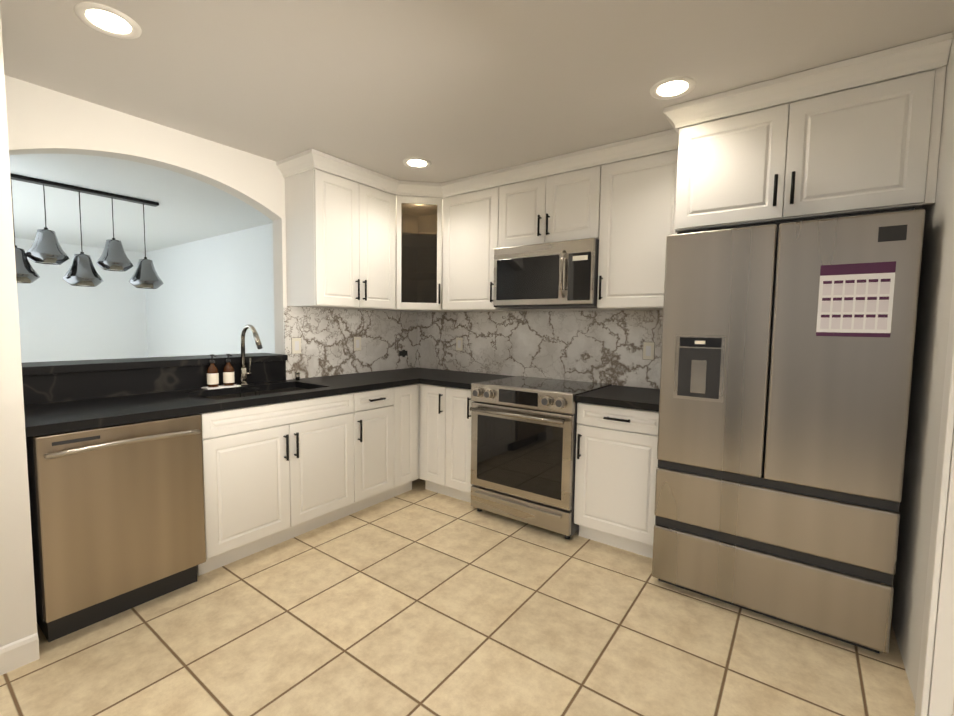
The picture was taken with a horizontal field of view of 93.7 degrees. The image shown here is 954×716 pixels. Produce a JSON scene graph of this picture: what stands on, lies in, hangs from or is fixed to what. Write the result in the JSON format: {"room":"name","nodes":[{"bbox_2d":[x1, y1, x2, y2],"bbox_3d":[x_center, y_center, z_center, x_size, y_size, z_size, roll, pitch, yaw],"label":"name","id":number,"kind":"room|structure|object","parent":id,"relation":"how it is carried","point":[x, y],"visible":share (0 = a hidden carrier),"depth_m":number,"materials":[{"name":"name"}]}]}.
{"room":"kitchen","nodes":[
{"label":"kitchen","id":0,"kind":"room"},
{"bbox_2d":[15,238,146,362],"bbox_3d":[-6.222,-0.443,6.456,0.150,2.440,2.370,4,5,36],"label":"wall","id":1,"kind":"structure","parent":0,"point":[59,320],"depth_m":6.69,"materials":[{"name":"white paint"}]},
{"bbox_2d":[0,10,398,646],"bbox_3d":[-1.229,-0.127,2.976,0.775,2.440,2.935,4,5,36],"label":"wall","id":2,"kind":"structure","parent":0,"point":[34,118],"depth_m":2.14,"materials":[{"name":"white paint"}]},
{"bbox_2d":[0,633,39,675],"bbox_3d":[-2.064,1.110,1.914,0.769,0.102,0.144,4,5,36],"label":"baseboard","id":3,"kind":"structure","parent":2,"relation":"attached to","point":[19,653],"depth_m":1.70,"materials":[{"name":"white paint"}]},
{"bbox_2d":[280,149,403,311],"bbox_3d":[-0.977,-0.875,3.372,0.389,0.991,0.765,4,5,36],"label":"upper cabinet","id":4,"kind":"object","parent":2,"relation":"attached to","point":[359,237],"depth_m":3.15,"materials":[{"name":"white paint"}]},
{"bbox_2d":[284,306,416,379],"bbox_3d":[-0.981,-0.140,3.756,0.011,0.529,1.356,4,5,36],"label":"backsplash","id":5,"kind":"structure","parent":2,"relation":"attached to","point":[326,335],"depth_m":3.64,"materials":[{"name":"stone"}]},
{"bbox_2d":[291,337,300,353],"bbox_3d":[-1.322,-0.089,3.276,0.009,0.122,0.078,4,5,36],"label":"electrical outlet plate","id":6,"kind":"object","parent":5,"relation":"attached to","point":[295,341],"depth_m":3.27,"materials":[{"name":"beige plastic"}]},
{"bbox_2d":[353,336,360,350],"bbox_3d":[-0.995,-0.119,3.721,0.009,0.122,0.078,4,5,36],"label":"electrical outlet plate","id":7,"kind":"object","parent":5,"relation":"attached to","point":[356,339],"depth_m":3.71,"materials":[{"name":"beige plastic"}]},
{"bbox_2d":[399,350,406,356],"bbox_3d":[-0.683,-0.043,4.155,0.009,0.068,0.100,4,5,36],"label":"electrical outlet plate","id":8,"kind":"object","parent":5,"relation":"attached to","point":[403,353],"depth_m":4.15,"materials":[{"name":"black plastic"}]},
{"bbox_2d":[400,189,439,304],"bbox_3d":[-0.463,-0.863,3.588,0.268,0.841,0.267,4,5,36],"label":"upper cabinet","id":9,"kind":"object","parent":2,"relation":"attached to","point":[419,208],"depth_m":3.58,"materials":[{"name":"white paint"}]},
{"bbox_2d":[143,223,274,356],"bbox_3d":[-3.206,-0.356,5.814,5.779,2.440,0.120,4,5,36],"label":"wall","id":10,"kind":"structure","parent":0,"point":[214,295],"depth_m":5.92,"materials":[{"name":"white paint"}]},
{"bbox_2d":[0,478,915,715],"bbox_3d":[-2.156,1.077,3.287,10.600,0.030,3.950,4,5,36],"label":"floor","id":11,"kind":"structure","parent":0,"point":[418,599],"depth_m":1.86,"materials":[{"name":"tile"}]},
{"bbox_2d":[26,414,205,641],"bbox_3d":[-1.758,0.711,2.155,0.677,0.871,0.592,4,5,36],"label":"dishwasher","id":12,"kind":"object","parent":11,"relation":"on","point":[117,513],"visible":0.92,"depth_m":1.94,"materials":[{"name":"grey metal"}]},
{"bbox_2d":[197,408,352,575],"bbox_3d":[-1.350,0.765,2.815,0.618,0.680,0.934,4,5,36],"label":"base cabinet","id":13,"kind":"object","parent":11,"relation":"on","point":[275,474],"depth_m":2.54,"materials":[{"name":"white paint"}]},
{"bbox_2d":[297,387,396,512],"bbox_3d":[-0.965,0.636,3.330,0.618,0.874,0.359,4,5,36],"label":"base cabinet","id":14,"kind":"object","parent":11,"relation":"on","point":[373,413],"depth_m":3.12,"materials":[{"name":"white paint"}]},
{"bbox_2d":[397,384,418,495],"bbox_3d":[-0.777,0.621,3.587,0.618,0.874,0.279,4,5,36],"label":"base cabinet","id":15,"kind":"object","parent":11,"relation":"on","point":[407,395],"depth_m":3.41,"materials":[{"name":"white paint"}]},
{"bbox_2d":[21,353,464,436],"bbox_3d":[-1.253,0.190,3.094,0.930,0.410,2.799,4,5,36],"label":"countertop","id":16,"kind":"structure","parent":15,"relation":"on","point":[64,396],"depth_m":2.43,"materials":[{"name":"black stone"}]},
{"bbox_2d":[201,384,240,389],"bbox_3d":[-1.599,0.181,2.798,0.090,0.009,0.200,4,5,36],"label":"soap tray","id":17,"kind":"object","parent":16,"relation":"on","point":[219,387],"visible":0.73,"depth_m":2.75,"materials":[{"name":"white ceramic"}]},
{"bbox_2d":[207,354,218,386],"bbox_3d":[-1.627,0.078,2.749,0.063,0.200,0.062,-1,4,-24],"label":"soap bottle","id":18,"kind":"object","parent":17,"relation":"on","point":[213,375],"depth_m":2.73,"materials":[{"name":"orange glass"}]},
{"bbox_2d":[223,354,234,385],"bbox_3d":[-1.571,0.073,2.827,0.063,0.200,0.062,-1,4,-24],"label":"soap bottle","id":19,"kind":"object","parent":17,"relation":"on","point":[228,370],"depth_m":2.81,"materials":[{"name":"orange glass"}]},
{"bbox_2d":[239,384,259,396],"bbox_3d":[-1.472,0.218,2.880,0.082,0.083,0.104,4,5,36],"label":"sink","id":20,"kind":"object","parent":16,"relation":"in","point":[255,388],"visible":0.5,"depth_m":2.87,"materials":[{"name":"black metal"}]},
{"bbox_2d":[239,324,299,385],"bbox_3d":[-1.325,-0.024,2.994,0.254,0.398,0.434,4,5,36],"label":"faucet","id":21,"kind":"object","parent":16,"relation":"on","point":[244,373],"visible":1,"depth_m":2.89,"materials":[{"name":"silver metal"}]},
{"bbox_2d":[418,383,473,502],"bbox_3d":[-0.316,0.614,3.763,1.153,0.874,0.656,4,5,36],"label":"base cabinet","id":22,"kind":"object","parent":11,"relation":"on","point":[444,452],"visible":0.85,"depth_m":3.35,"materials":[{"name":"white paint"}]},
{"bbox_2d":[421,372,514,389],"bbox_3d":[-0.042,0.175,3.543,0.494,0.039,0.643,4,5,36],"label":"countertop","id":23,"kind":"structure","parent":22,"relation":"on","point":[455,380],"depth_m":3.43,"materials":[{"name":"black stone"}]},
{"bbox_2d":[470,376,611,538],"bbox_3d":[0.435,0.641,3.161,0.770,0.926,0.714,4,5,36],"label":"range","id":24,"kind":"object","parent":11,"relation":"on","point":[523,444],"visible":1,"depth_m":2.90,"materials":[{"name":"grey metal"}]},
{"bbox_2d":[574,402,658,558],"bbox_3d":[0.977,0.699,2.819,0.513,0.874,0.656,4,5,36],"label":"base cabinet","id":25,"kind":"object","parent":11,"relation":"on","point":[616,465],"visible":0.71,"depth_m":2.59,"materials":[{"name":"white paint"}]},
{"bbox_2d":[575,385,659,411],"bbox_3d":[0.987,0.242,2.792,0.509,0.039,0.643,4,5,36],"label":"countertop","id":26,"kind":"structure","parent":25,"relation":"on","point":[639,398],"depth_m":2.65,"materials":[{"name":"black stone"}]},
{"bbox_2d":[652,207,924,653],"bbox_3d":[1.502,0.266,2.281,0.906,1.829,0.796,4,5,36],"label":"fridge","id":27,"kind":"object","parent":11,"relation":"on","point":[787,352],"visible":1,"depth_m":1.91,"materials":[{"name":"grey metal"}]},
{"bbox_2d":[0,0,953,252],"bbox_3d":[-2.123,-1.387,3.111,10.600,0.030,3.950,4,5,36],"label":"ceiling","id":28,"kind":"structure","parent":0,"point":[450,90],"depth_m":1.99,"materials":[{"name":"white paint"}]},
{"bbox_2d":[10,173,163,288],"bbox_3d":[-3.347,-1.025,3.819,0.266,0.824,1.124,4,5,36],"label":"pendant light","id":29,"kind":"object","parent":28,"relation":"hanging from","point":[45,248],"visible":0.96,"depth_m":3.75,"materials":[{"name":"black metal"}]},
{"bbox_2d":[74,2,141,38],"bbox_3d":[-1.374,-1.254,1.669,0.195,0.008,0.195,0,4,-9],"label":"recessed light","id":30,"kind":"object","parent":28,"relation":"in","point":[106,20],"depth_m":1.66,"materials":[{"name":"white paint"}]},
{"bbox_2d":[403,157,430,168],"bbox_3d":[-0.412,-1.342,3.081,0.195,0.008,0.195,0,4,-9],"label":"recessed light","id":31,"kind":"object","parent":28,"relation":"in","point":[414,162],"depth_m":3.07,"materials":[{"name":"white paint"}]},
{"bbox_2d":[650,76,695,99],"bbox_3d":[0.909,-1.252,2.080,0.195,0.008,0.195,0,4,-9],"label":"recessed light","id":32,"kind":"object","parent":28,"relation":"in","point":[678,86],"depth_m":2.07,"materials":[{"name":"white paint"}]},
{"bbox_2d":[502,308,611,311],"bbox_3d":[1.314,-0.096,3.027,4.820,2.440,0.150,4,5,36],"label":"wall","id":33,"kind":"structure","parent":0,"point":[591,309],"depth_m":3.38,"materials":[{"name":"white paint"}]},
{"bbox_2d":[432,169,520,311],"bbox_3d":[0.016,-0.877,3.593,0.577,0.990,0.389,4,5,36],"label":"upper cabinet","id":34,"kind":"object","parent":33,"relation":"attached to","point":[469,206],"depth_m":3.45,"materials":[{"name":"white paint"}]},
{"bbox_2d":[417,310,662,388],"bbox_3d":[0.406,-0.109,3.590,2.423,0.529,0.011,4,5,36],"label":"backsplash","id":35,"kind":"structure","parent":33,"relation":"attached to","point":[605,347],"depth_m":3.47,"materials":[{"name":"stone"}]},
{"bbox_2d":[456,337,462,350],"bbox_3d":[-0.157,-0.124,3.990,0.078,0.122,0.009,4,5,36],"label":"electrical outlet plate","id":36,"kind":"object","parent":35,"relation":"attached to","point":[459,340],"depth_m":3.98,"materials":[{"name":"beige plastic"}]},
{"bbox_2d":[642,342,654,359],"bbox_3d":[1.162,-0.048,3.027,0.078,0.122,0.009,4,5,36],"label":"electrical outlet plate","id":37,"kind":"object","parent":35,"relation":"attached to","point":[648,350],"depth_m":3.02,"materials":[{"name":"beige plastic"}]},
{"bbox_2d":[500,145,603,247],"bbox_3d":[0.572,-1.063,3.193,0.765,0.546,0.357,4,5,36],"label":"upper cabinet","id":38,"kind":"object","parent":33,"relation":"attached to","point":[556,199],"depth_m":3.01,"materials":[{"name":"white paint"}]},
{"bbox_2d":[493,238,598,308],"bbox_3d":[0.533,-0.573,3.187,0.758,0.424,0.463,4,5,36],"label":"microwave","id":39,"kind":"object","parent":38,"relation":"attached to","point":[558,275],"visible":0.98,"depth_m":3.01,"materials":[{"name":"grey metal"}]},
{"bbox_2d":[597,129,678,309],"bbox_3d":[1.086,-0.808,2.832,0.511,0.990,0.357,4,5,36],"label":"upper cabinet","id":40,"kind":"object","parent":33,"relation":"attached to","point":[638,176],"depth_m":2.70,"materials":[{"name":"white paint"}]},
{"bbox_2d":[663,32,952,231],"bbox_3d":[1.560,-0.955,2.264,1.023,0.605,0.697,4,5,36],"label":"upper cabinet","id":41,"kind":"object","parent":33,"relation":"attached to","point":[860,134],"visible":1,"depth_m":1.95,"materials":[{"name":"white paint"}]},
{"bbox_2d":[891,32,953,715],"bbox_3d":[1.095,0.064,0.745,0.120,2.440,3.800,4,5,36],"label":"wall","id":42,"kind":"structure","parent":0,"point":[927,382],"depth_m":1.70,"materials":[{"name":"white paint"}]},
{"bbox_2d":[915,275,953,715],"bbox_3d":[0.763,0.271,0.323,0.137,2.078,2.708,4,5,36],"label":"door frame","id":43,"kind":"structure","parent":42,"relation":"attached to","point":[940,701],"depth_m":1.41,"materials":[{"name":"white paint"}]}
]}

